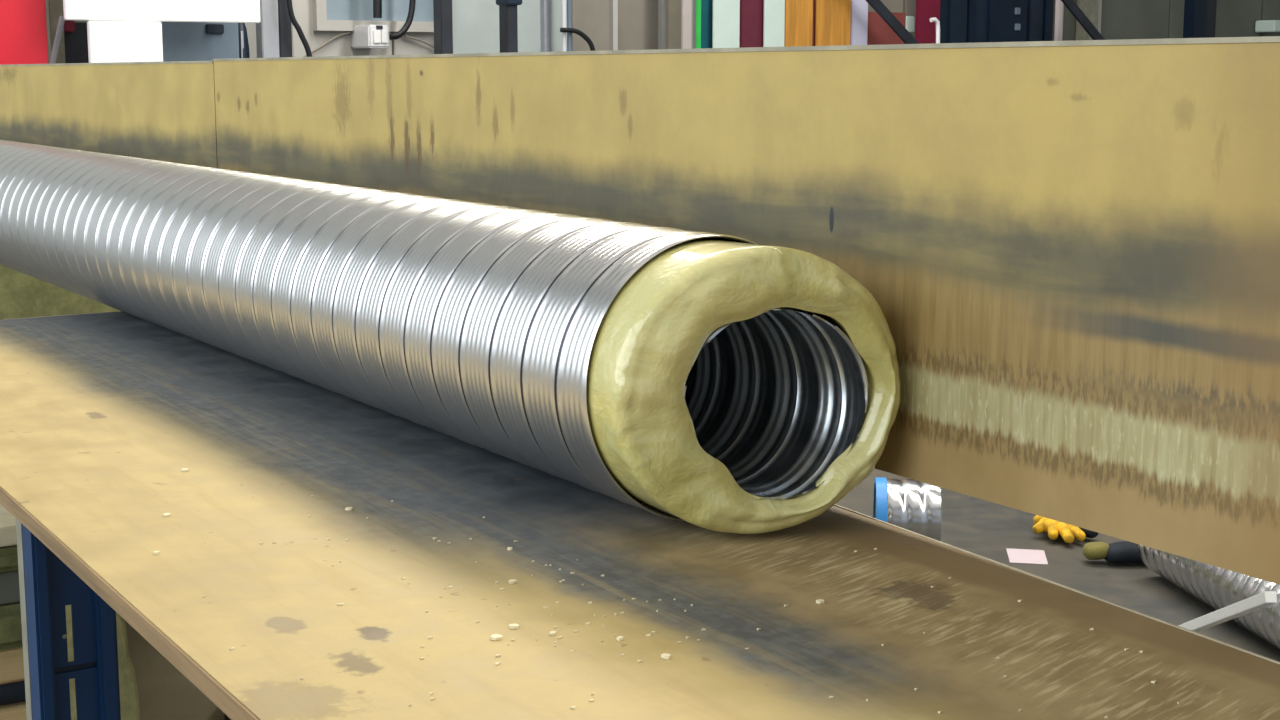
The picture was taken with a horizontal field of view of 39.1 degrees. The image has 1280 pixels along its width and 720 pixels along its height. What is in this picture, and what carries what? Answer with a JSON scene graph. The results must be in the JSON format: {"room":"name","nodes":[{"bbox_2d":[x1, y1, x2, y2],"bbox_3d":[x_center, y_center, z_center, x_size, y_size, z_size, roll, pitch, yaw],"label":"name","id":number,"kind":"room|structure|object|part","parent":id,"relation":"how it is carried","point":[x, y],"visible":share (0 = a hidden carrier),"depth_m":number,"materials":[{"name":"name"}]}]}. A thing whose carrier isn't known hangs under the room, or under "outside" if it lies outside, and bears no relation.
{"room":"factory workshop","nodes":[
{"label":"factory workshop","id":0,"kind":"room"},
{"bbox_2d":[45,0,1279,57],"bbox_3d":[-0.780,-3.329,8.848,16.900,6.300,0.270,-6,11,-32],"label":"wall","id":1,"kind":"structure","parent":0,"point":[609,24],"depth_m":9.36,"materials":[{"name":"grey paint"}]},
{"bbox_3d":[-2.386,-2.228,7.910,0.517,4.380,0.030,-6,11,-32],"label":"cladding panel","id":2,"kind":"part","parent":1,"relation":"part of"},
{"bbox_3d":[-1.906,-2.275,8.207,0.590,4.380,0.030,-6,11,-32],"label":"cladding panel","id":3,"kind":"part","parent":1,"relation":"part of","materials":[{"name":"white metal"}]},
{"bbox_3d":[-1.430,-2.322,8.501,0.510,4.380,0.030,-6,11,-32],"label":"cladding panel","id":4,"kind":"part","parent":1,"relation":"part of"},
{"bbox_2d":[351,25,388,48],"bbox_3d":[-1.283,-1.538,8.563,0.107,0.108,0.230,-6,11,-32],"label":"box","id":5,"kind":"object","parent":1,"relation":"attached to","point":[363,36],"visible":1,"depth_m":8.48,"materials":[{"name":"white plastic"}]},
{"bbox_2d":[303,31,352,56],"bbox_3d":[-1.485,-1.494,8.543,0.282,0.149,0.012,-6,11,-32],"label":"cable","id":6,"kind":"object","parent":5,"relation":"attached to","point":[347,32],"visible":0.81,"depth_m":8.54,"materials":[{"name":"white plastic"}]},
{"bbox_2d":[373,0,381,17],"bbox_3d":[-1.233,-1.836,8.458,0.053,0.452,0.042,-6,11,-32],"label":"cable","id":7,"kind":"object","parent":5,"relation":"attached to","point":[377,4],"visible":1,"depth_m":8.47,"materials":[{"name":"black rubber"}]},
{"bbox_2d":[389,0,415,39],"bbox_3d":[-1.125,-1.800,8.532,0.148,0.562,0.030,-6,11,-32],"label":"cable","id":8,"kind":"object","parent":5,"relation":"attached to","point":[406,26],"visible":1,"depth_m":8.56,"materials":[{"name":"black rubber"}]},
{"bbox_2d":[312,0,452,31],"bbox_3d":[-1.234,-2.177,8.600,0.709,1.196,0.050,-6,11,-32],"label":"window","id":9,"kind":"structure","parent":1,"relation":"in","point":[328,15],"depth_m":8.63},
{"bbox_3d":[-1.237,-2.178,8.604,0.609,1.096,0.010,-6,11,-32],"label":"pane","id":10,"kind":"part","parent":9,"relation":"part of","materials":[{"name":"clear glass"}]},
{"bbox_3d":[-1.076,-2.357,8.720,0.300,4.380,0.030,-6,11,-32],"label":"cladding panel","id":11,"kind":"part","parent":1,"relation":"part of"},
{"bbox_2d":[404,35,433,47],"bbox_3d":[-0.993,-1.519,8.851,0.354,0.154,0.012,-6,11,-32],"label":"cable","id":12,"kind":"object","parent":1,"relation":"attached to","point":[406,36],"visible":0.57,"depth_m":8.79,"materials":[{"name":"white plastic"}]},
{"bbox_3d":[-0.721,-2.391,8.939,0.514,4.380,0.030,-6,11,-32],"label":"cladding panel","id":13,"kind":"part","parent":1,"relation":"part of","materials":[{"name":"white metal"}]},
{"bbox_3d":[-0.430,-2.420,9.118,0.147,4.380,0.030,-6,11,-32],"label":"cladding panel","id":14,"kind":"part","parent":1,"relation":"part of","materials":[{"name":"white metal"}]},
{"bbox_3d":[-0.253,-2.437,9.228,0.247,4.380,0.030,-6,11,-32],"label":"cladding panel","id":15,"kind":"part","parent":1,"relation":"part of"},
{"bbox_3d":[-0.015,-2.461,9.375,0.292,4.380,0.030,-6,11,-32],"label":"cladding panel","id":16,"kind":"part","parent":1,"relation":"part of","materials":[{"name":"beige metal"}]},
{"bbox_3d":[1.142,-2.574,10.089,0.885,4.380,0.030,-6,11,-32],"label":"cladding panel","id":17,"kind":"part","parent":1,"relation":"part of","materials":[{"name":"beige metal"}]},
{"bbox_2d":[906,16,914,32],"bbox_3d":[1.519,-1.927,10.348,0.070,0.095,0.110,-6,11,-32],"label":"junction box","id":18,"kind":"object","parent":1,"relation":"attached to","point":[910,20],"visible":0.36,"depth_m":10.30,"materials":[{"name":"white plastic"}]},
{"bbox_3d":[2.053,-2.664,10.652,1.241,4.380,0.030,-6,11,-32],"label":"cladding panel","id":19,"kind":"part","parent":1,"relation":"part of","materials":[{"name":"metal"}]},
{"bbox_3d":[2.694,-2.727,11.048,0.246,4.380,0.030,-6,11,-32],"label":"cladding panel","id":20,"kind":"part","parent":1,"relation":"part of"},
{"bbox_3d":[3.100,-2.766,11.299,0.688,4.380,0.030,-6,11,-32],"label":"cladding panel","id":21,"kind":"part","parent":1,"relation":"part of","materials":[{"name":"grey metal"}]},
{"bbox_3d":[3.772,-2.832,11.714,0.875,4.380,0.030,-6,11,-32],"label":"cladding panel","id":22,"kind":"part","parent":1,"relation":"part of","materials":[{"name":"grey metal"}]},
{"bbox_2d":[1255,20,1279,31],"bbox_3d":[4.203,-2.217,11.959,0.156,0.076,0.160,-6,11,-32],"label":"junction box","id":23,"kind":"object","parent":1,"relation":"attached to","point":[1262,25],"visible":1,"depth_m":11.90,"materials":[{"name":"white plastic"}]},
{"bbox_3d":[4.514,-2.905,12.173,0.851,4.380,0.030,-6,11,-32],"label":"cladding panel","id":24,"kind":"part","parent":1,"relation":"part of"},
{"bbox_2d":[836,468,1279,661],"bbox_3d":[2.490,0.652,4.188,16.500,0.100,12.200,-6,11,-32],"label":"floor","id":25,"kind":"structure","parent":0,"point":[981,527],"depth_m":4.67,"materials":[{"name":"concrete"}]},
{"bbox_2d":[0,679,26,719],"bbox_3d":[-0.925,0.622,2.514,0.195,0.481,0.650,-6,11,-32],"label":"plank","id":26,"kind":"object","parent":25,"relation":"on","point":[16,711],"visible":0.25,"depth_m":2.20,"materials":[{"name":"brown wood"}]},
{"bbox_2d":[0,647,24,682],"bbox_3d":[-0.918,0.329,2.501,0.195,0.042,0.650,-6,11,-32],"label":"plank","id":27,"kind":"object","parent":26,"relation":"on","point":[11,660],"visible":0.02,"depth_m":2.21,"materials":[{"name":"brown wood"}]},
{"bbox_2d":[0,602,22,649],"bbox_3d":[-0.923,0.283,2.469,0.195,0.054,0.650,-6,11,-32],"label":"insulation slab","id":28,"kind":"object","parent":27,"relation":"on","point":[10,614],"depth_m":2.19,"materials":[{"name":"green fabric"}]},
{"bbox_2d":[0,570,19,604],"bbox_3d":[-0.919,0.232,2.477,0.195,0.042,0.650,-6,11,-32],"label":"insulation slab","id":29,"kind":"object","parent":28,"relation":"on","point":[9,580],"depth_m":2.19,"materials":[{"name":"grey"}]},
{"bbox_2d":[0,545,17,571],"bbox_3d":[-0.925,0.199,2.447,0.195,0.028,0.650,-6,11,-32],"label":"insulation slab","id":30,"kind":"object","parent":29,"relation":"on","point":[8,554],"visible":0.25,"depth_m":2.17,"materials":[{"name":"green fabric"}]},
{"bbox_2d":[0,504,16,546],"bbox_3d":[-0.921,0.169,2.459,0.195,0.024,0.650,-6,11,-32],"label":"cardboard sheet","id":31,"kind":"object","parent":30,"relation":"on","point":[8,537],"visible":0.02,"depth_m":2.18,"materials":[{"name":"beige cardboard"}]},
{"bbox_2d":[0,680,25,705],"bbox_3d":[-0.756,0.409,2.229,0.185,0.026,0.026,-6,11,-32],"label":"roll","id":32,"kind":"object","parent":26,"relation":"on","point":[14,692],"visible":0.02,"depth_m":2.21,"materials":[{"name":"black"}]},
{"bbox_2d":[0,0,47,64],"bbox_3d":[-2.584,-1.080,7.280,0.385,2.350,0.018,-6,11,-32],"label":"panel","id":33,"kind":"object","parent":25,"relation":"on","point":[23,27],"visible":0.02,"depth_m":7.29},
{"bbox_2d":[45,0,64,63],"bbox_3d":[-2.459,-1.454,7.563,0.058,3.000,0.060,-6,11,-32],"label":"steel post","id":34,"kind":"object","parent":25,"relation":"on","point":[54,8],"visible":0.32,"depth_m":7.55,"materials":[{"name":"metal"}]},
{"bbox_2d":[49,16,64,63],"bbox_3d":[-2.539,-0.774,7.465,0.370,1.287,0.024,-6,11,-32],"label":"rod","id":35,"kind":"object","parent":25,"relation":"on","point":[61,18],"visible":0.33,"depth_m":7.45,"materials":[{"name":"grey paint"}]},
{"bbox_2d":[46,22,88,63],"bbox_3d":[-2.450,-0.730,7.886,0.256,1.468,0.200,-6,11,-32],"label":"locker","id":36,"kind":"object","parent":25,"relation":"on","point":[76,42],"visible":0.05,"depth_m":7.70,"materials":[{"name":"metal"}]},
{"bbox_2d":[64,20,74,31],"bbox_3d":[-2.434,-1.422,7.644,0.060,0.060,0.040,-6,11,-32],"label":"switch box","id":37,"kind":"object","parent":36,"relation":"attached to","point":[69,25],"visible":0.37,"depth_m":7.63,"materials":[{"name":"red plastic"}]},
{"bbox_2d":[65,605,139,719],"bbox_3d":[-0.559,0.584,1.906,0.111,0.731,0.030,-6,11,-32],"label":"sheet","id":38,"kind":"object","parent":25,"relation":"on","point":[129,698],"visible":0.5,"depth_m":1.86,"materials":[{"name":"fabric"}]},
{"bbox_2d":[0,61,217,167],"bbox_3d":[-1.194,-0.013,3.995,0.102,1.274,2.260,-6,11,-32],"label":"board","id":39,"kind":"object","parent":25,"relation":"on","point":[160,111],"visible":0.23,"depth_m":3.57,"materials":[{"name":"yellow wood"}]},
{"bbox_2d":[63,0,260,62],"bbox_3d":[-1.960,-1.185,7.468,0.817,2.500,0.040,-6,11,-32],"label":"display board","id":40,"kind":"object","parent":25,"relation":"on","point":[114,33],"visible":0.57,"depth_m":7.37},
{"bbox_2d":[124,620,224,719],"bbox_3d":[-0.632,0.443,2.663,0.395,0.788,0.012,-6,11,-32],"label":"sheet","id":41,"kind":"object","parent":25,"relation":"on","point":[164,693],"visible":0.02,"depth_m":2.62,"materials":[{"name":"brown wood"}]},
{"bbox_2d":[137,21,238,61],"bbox_3d":[-1.992,-0.821,7.975,0.392,1.620,0.315,-6,11,-32],"label":"tall cabinet","id":42,"kind":"object","parent":25,"relation":"on","point":[182,41],"visible":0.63,"depth_m":7.77,"materials":[{"name":"grey metal"}]},
{"bbox_3d":[-1.842,-1.433,7.796,0.079,0.042,0.020,-6,11,-32],"label":"control panel","id":43,"kind":"part","parent":42,"relation":"part of","materials":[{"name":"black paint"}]},
{"bbox_2d":[238,23,249,57],"bbox_3d":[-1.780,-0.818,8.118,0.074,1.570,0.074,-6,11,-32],"label":"gas cylinder","id":44,"kind":"object","parent":25,"relation":"on","point":[244,52],"visible":0.2,"depth_m":8.00,"materials":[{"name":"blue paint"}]},
{"bbox_2d":[256,0,278,57],"bbox_3d":[-1.688,-2.124,7.957,0.120,4.200,0.120,-6,11,-32],"label":"steel post","id":45,"kind":"object","parent":25,"relation":"on","point":[267,30],"visible":0.02,"depth_m":8.04,"materials":[{"name":"white metal"}]},
{"bbox_2d":[278,0,291,56],"bbox_3d":[-1.593,-2.133,8.015,0.099,4.200,0.120,-6,11,-32],"label":"steel post","id":46,"kind":"object","parent":25,"relation":"on","point":[285,26],"visible":0.02,"depth_m":8.07,"materials":[{"name":"grey metal"}]},
{"bbox_2d":[286,0,311,56],"bbox_3d":[-1.511,-1.489,8.027,0.142,0.745,0.024,-6,11,-32],"label":"cable","id":47,"kind":"object","parent":46,"relation":"attached to","point":[296,25],"visible":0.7,"depth_m":8.01,"materials":[{"name":"black rubber"}]},
{"bbox_2d":[433,0,452,53],"bbox_3d":[-0.908,-2.163,8.206,0.141,4.200,0.120,-6,11,-32],"label":"steel post","id":48,"kind":"object","parent":25,"relation":"on","point":[442,9],"visible":0.02,"depth_m":8.28,"materials":[{"name":"grey metal"}]},
{"bbox_2d":[496,0,521,52],"bbox_3d":[-0.620,-2.192,8.384,0.138,4.200,0.120,-6,11,-32],"label":"steel post","id":49,"kind":"object","parent":25,"relation":"on","point":[508,23],"visible":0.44,"depth_m":8.45,"materials":[{"name":"black metal"}]},
{"bbox_2d":[562,0,565,50],"bbox_3d":[-0.381,-2.278,8.927,0.021,4.200,0.021,-6,11,-32],"label":"conduit pipe","id":50,"kind":"object","parent":25,"relation":"on","point":[563,1],"visible":0.02,"depth_m":9.01,"materials":[{"name":"white plastic"}]},
{"bbox_2d":[567,0,571,50],"bbox_3d":[-0.354,-2.281,8.944,0.025,4.200,0.025,-6,11,-32],"label":"conduit pipe","id":51,"kind":"object","parent":25,"relation":"on","point":[569,2],"visible":0.02,"depth_m":9.03,"materials":[{"name":"grey metal"}]},
{"bbox_2d":[560,28,594,50],"bbox_3d":[-0.304,-1.563,9.054,0.214,0.211,0.024,-6,11,-32],"label":"cable","id":52,"kind":"object","parent":51,"relation":"attached to","point":[584,36],"visible":0.78,"depth_m":9.04,"materials":[{"name":"black rubber"}]},
{"bbox_2d":[0,311,1279,719],"bbox_3d":[-0.069,0.595,1.519,0.690,0.851,3.659,-6,11,-32],"label":"workbench","id":53,"kind":"object","parent":25,"relation":"on","point":[102,414],"visible":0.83,"depth_m":1.44,"materials":[{"name":"brown wood"}]},
{"bbox_3d":[-0.548,0.560,1.784,0.076,0.835,0.040,-6,11,-32],"label":"leg","id":54,"kind":"part","parent":53,"relation":"part of","materials":[{"name":"blue paint"}]},
{"bbox_3d":[-0.545,0.221,1.723,0.042,0.146,0.004,-6,11,-32],"label":"web plate","id":55,"kind":"part","parent":53,"relation":"part of","materials":[{"name":"blue paint"}]},
{"bbox_3d":[-0.545,0.627,1.787,0.042,0.663,0.004,-6,11,-32],"label":"web plate","id":56,"kind":"part","parent":53,"relation":"part of","materials":[{"name":"blue paint"}]},
{"bbox_2d":[0,140,900,533],"bbox_3d":[-0.816,-0.203,2.998,0.260,0.260,3.561,-6,11,-32],"label":"duct","id":57,"kind":"object","parent":53,"relation":"on","point":[710,381],"visible":1,"depth_m":1.73,"materials":[{"name":"metal"}]},
{"bbox_2d":[491,634,501,640],"bbox_3d":[-0.103,0.199,1.294,0.009,0.002,0.008,-6,11,-32],"label":"chip","id":58,"kind":"object","parent":53,"relation":"on","point":[495,637],"visible":1,"depth_m":1.29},
{"bbox_2d":[509,579,516,583],"bbox_3d":[-0.102,0.177,1.435,0.006,0.002,0.006,-1,9,-7],"label":"chip","id":59,"kind":"object","parent":53,"relation":"on","point":[512,581],"visible":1,"depth_m":1.43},
{"bbox_2d":[509,624,518,628],"bbox_3d":[-0.092,0.195,1.319,0.007,0.002,0.007,0,9,-1],"label":"chip","id":60,"kind":"object","parent":53,"relation":"on","point":[511,626],"visible":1,"depth_m":1.32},
{"bbox_2d":[549,631,556,635],"bbox_3d":[-0.063,0.198,1.303,0.005,0.002,0.004,4,10,26],"label":"chip","id":61,"kind":"object","parent":53,"relation":"on","point":[552,633],"visible":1,"depth_m":1.30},
{"bbox_2d":[616,636,623,640],"bbox_3d":[-0.014,0.200,1.291,0.005,0.002,0.005,-6,11,-32],"label":"chip","id":62,"kind":"object","parent":53,"relation":"on","point":[619,638],"visible":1,"depth_m":1.29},
{"bbox_2d":[661,653,670,658],"bbox_3d":[0.018,0.206,1.252,0.007,0.002,0.006,5,10,28],"label":"chip","id":63,"kind":"object","parent":53,"relation":"on","point":[664,655],"visible":1,"depth_m":1.25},
{"bbox_2d":[202,484,1178,717],"bbox_3d":[-0.059,0.186,1.381,0.922,0.001,0.491,4,10,22],"label":"crumbs","id":64,"kind":"object","parent":53,"relation":"on","point":[545,607],"visible":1,"depth_m":1.31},
{"bbox_2d":[816,599,823,603],"bbox_3d":[0.139,0.185,1.381,0.006,0.002,0.005,-6,11,-32],"label":"chip","id":65,"kind":"object","parent":53,"relation":"on","point":[819,601],"visible":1,"depth_m":1.38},
{"bbox_2d":[666,0,681,48],"bbox_3d":[0.176,-1.406,9.334,0.086,2.350,0.018,-6,11,-32],"label":"panel","id":66,"kind":"object","parent":25,"relation":"on","point":[674,7],"visible":0.02,"depth_m":9.27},
{"bbox_2d":[682,0,695,48],"bbox_3d":[0.252,-1.417,9.404,0.094,2.350,0.018,-6,11,-32],"label":"panel","id":67,"kind":"object","parent":25,"relation":"on","point":[688,6],"visible":0.02,"depth_m":9.34,"materials":[{"name":"white"}]},
{"bbox_2d":[695,0,700,48],"bbox_3d":[0.302,-1.411,9.365,0.028,2.350,0.018,-6,11,-32],"label":"trim strip","id":68,"kind":"object","parent":25,"relation":"on","point":[698,2],"visible":0.02,"depth_m":9.31,"materials":[{"name":"green"}]},
{"bbox_2d":[701,0,712,47],"bbox_3d":[0.350,-1.429,9.476,0.079,2.350,0.018,-6,11,-32],"label":"panel","id":69,"kind":"object","parent":25,"relation":"on","point":[706,5],"visible":0.02,"depth_m":9.41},
{"bbox_2d":[712,0,739,47],"bbox_3d":[0.450,-1.426,9.456,0.165,2.350,0.018,-6,11,-32],"label":"panel","id":70,"kind":"object","parent":25,"relation":"on","point":[726,13],"visible":0.02,"depth_m":9.39,"materials":[{"name":"white"}]},
{"bbox_2d":[213,36,1279,584],"bbox_3d":[0.210,0.338,1.780,0.102,1.276,3.368,-6,11,-32],"label":"board","id":71,"kind":"object","parent":25,"relation":"on","point":[1068,252],"visible":0.67,"depth_m":1.50,"materials":[{"name":"yellow wood"}]},
{"bbox_2d":[739,0,763,47],"bbox_3d":[0.593,-1.447,9.591,0.153,2.350,0.018,-6,11,-32],"label":"panel","id":72,"kind":"object","parent":25,"relation":"on","point":[751,11],"visible":0.02,"depth_m":9.53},
{"bbox_2d":[763,0,784,46],"bbox_3d":[0.713,-1.451,9.619,0.131,2.350,0.018,-6,11,-32],"label":"panel","id":73,"kind":"object","parent":25,"relation":"on","point":[774,10],"visible":0.02,"depth_m":9.55,"materials":[{"name":"white"}]},
{"bbox_2d":[784,0,812,46],"bbox_3d":[0.851,-1.465,9.704,0.180,2.350,0.018,-6,11,-32],"label":"board","id":74,"kind":"object","parent":25,"relation":"on","point":[798,13],"visible":0.02,"depth_m":9.64,"materials":[{"name":"orange wood"}]},
{"bbox_2d":[812,0,815,45],"bbox_3d":[0.935,-1.459,9.825,0.054,2.300,0.050,-6,11,-32],"label":"board","id":75,"kind":"object","parent":25,"relation":"on","point":[814,1],"visible":0.02,"depth_m":9.74,"materials":[{"name":"red wood"}]},
{"bbox_2d":[815,0,850,45],"bbox_3d":[1.049,-1.484,9.826,0.233,2.350,0.018,-6,11,-32],"label":"board","id":76,"kind":"object","parent":25,"relation":"on","point":[833,17],"visible":0.02,"depth_m":9.76,"materials":[{"name":"orange wood"}]},
{"bbox_2d":[850,0,867,44],"bbox_3d":[1.204,-1.503,9.945,0.112,2.350,0.018,-6,11,-32],"label":"panel","id":77,"kind":"object","parent":25,"relation":"on","point":[859,8],"visible":0.02,"depth_m":9.88,"materials":[{"name":"white"}]},
{"bbox_2d":[867,12,905,44],"bbox_3d":[1.368,-1.152,10.153,0.287,1.591,0.018,-6,11,-32],"label":"panel","id":78,"kind":"object","parent":25,"relation":"on","point":[879,32],"visible":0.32,"depth_m":10.02,"materials":[{"name":"red paint"}]},
{"bbox_2d":[866,0,918,43],"bbox_3d":[1.949,-1.351,10.216,2.429,1.967,0.020,-6,11,-32],"label":"brace","id":79,"kind":"object","parent":25,"relation":"on","point":[878,6],"visible":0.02,"depth_m":9.76,"materials":[{"name":"black metal"}]},
{"bbox_2d":[873,477,940,540],"bbox_3d":[0.702,0.413,4.744,0.166,0.204,0.204,1,9,5],"label":"spiral duct","id":80,"kind":"object","parent":25,"relation":"on","point":[912,505],"visible":0.51,"depth_m":4.65,"materials":[{"name":"metal"}]},
{"bbox_2d":[915,0,939,43],"bbox_3d":[1.626,-1.548,10.229,0.170,2.350,0.018,-6,11,-32],"label":"panel","id":81,"kind":"object","parent":25,"relation":"on","point":[925,30],"visible":0.02,"depth_m":10.16,"materials":[{"name":"red metal"}]},
{"bbox_2d":[930,17,939,42],"bbox_3d":[1.588,-1.075,9.792,0.066,1.552,0.024,-6,11,-32],"label":"rod","id":82,"kind":"object","parent":25,"relation":"on","point":[934,19],"visible":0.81,"depth_m":9.68,"materials":[{"name":"white plastic"}]},
{"bbox_2d":[940,0,1053,42],"bbox_3d":[2.076,-1.648,10.697,0.909,2.400,0.180,-6,11,-32],"label":"tall cabinet","id":83,"kind":"object","parent":25,"relation":"on","point":[961,21],"visible":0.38,"depth_m":10.56,"materials":[{"name":"blue metal"}]},
{"bbox_3d":[1.838,-1.613,10.475,0.130,2.200,0.022,-6,11,-32],"label":"door","id":84,"kind":"part","parent":83,"relation":"part of","materials":[{"name":"blue paint"}]},
{"bbox_3d":[2.166,-1.645,10.678,0.302,2.200,0.022,-6,11,-32],"label":"door","id":85,"kind":"part","parent":83,"relation":"part of","materials":[{"name":"blue metal"}]},
{"bbox_3d":[2.360,-1.664,10.798,0.106,2.200,0.022,-6,11,-32],"label":"door","id":86,"kind":"part","parent":83,"relation":"part of","materials":[{"name":"blue paint"}]},
{"bbox_2d":[1006,548,1047,564],"bbox_3d":[1.014,0.515,4.722,0.099,0.002,0.146,1,9,8],"label":"paper sheet","id":87,"kind":"object","parent":25,"relation":"on","point":[1025,556],"visible":1,"depth_m":4.72,"materials":[{"name":"paper"}]},
{"bbox_2d":[1054,0,1062,40],"bbox_3d":[2.490,-1.955,10.719,0.033,3.000,0.030,-6,11,-32],"label":"steel post","id":88,"kind":"object","parent":25,"relation":"on","point":[1059,4],"visible":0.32,"depth_m":10.70,"materials":[{"name":"white metal"}]},
{"bbox_2d":[1033,515,1098,542],"bbox_3d":[1.159,0.441,4.912,0.181,0.068,0.193,-6,11,-32],"label":"glove","id":89,"kind":"object","parent":25,"relation":"on","point":[1068,532],"visible":0.66,"depth_m":4.85,"materials":[{"name":"yellow rubber"}]},
{"bbox_2d":[1061,0,1104,39],"bbox_3d":[3.117,-1.454,10.760,2.419,1.995,0.020,-6,11,-32],"label":"brace","id":90,"kind":"object","parent":25,"relation":"on","point":[1071,5],"visible":0.02,"depth_m":10.30,"materials":[{"name":"black metal"}]},
{"bbox_2d":[1076,0,1098,39],"bbox_3d":[2.749,-2.012,11.077,0.120,3.000,0.070,-6,11,-32],"label":"steel post","id":91,"kind":"object","parent":25,"relation":"on","point":[1089,8],"visible":0.16,"depth_m":11.03,"materials":[{"name":"grey metal"}]},
{"bbox_2d":[1083,541,1143,562],"bbox_3d":[1.244,0.496,4.653,0.195,0.053,0.081,0,9,-2],"label":"cloth bundle","id":92,"kind":"object","parent":25,"relation":"on","point":[1123,551],"visible":0.76,"depth_m":4.63,"materials":[{"name":"grey fabric"}]},
{"bbox_2d":[1183,0,1216,37],"bbox_3d":[3.439,-2.609,11.008,0.257,4.200,0.120,-6,11,-32],"label":"steel post","id":93,"kind":"object","parent":25,"relation":"on","point":[1199,15],"visible":0.02,"depth_m":11.05,"materials":[{"name":"blue metal"}]},
{"bbox_2d":[1138,544,1279,649],"bbox_3d":[1.488,0.603,3.605,0.180,0.180,1.900,-1,9,-9],"label":"spiral duct","id":94,"kind":"object","parent":25,"relation":"on","point":[1218,588],"visible":0.45,"depth_m":4.11,"materials":[{"name":"metal"}]},
{"bbox_2d":[1178,591,1276,631],"bbox_3d":[1.198,0.530,3.721,0.022,0.272,0.580,0,9,0],"label":"slat","id":95,"kind":"object","parent":25,"relation":"on","point":[1266,598],"visible":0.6,"depth_m":3.61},
{"bbox_3d":[-1.676,-0.045,5.799,1.300,0.048,1.100,-6,11,-32],"label":"sheet","id":96,"kind":"object","parent":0,"visible":0},
{"bbox_2d":[0,265,119,319],"bbox_3d":[-1.680,-0.262,5.762,1.250,0.388,1.100,-6,11,-32],"label":"insulation slab","id":97,"kind":"object","parent":96,"relation":"on","point":[22,295],"depth_m":5.10,"materials":[{"name":"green fabric"}]}
]}

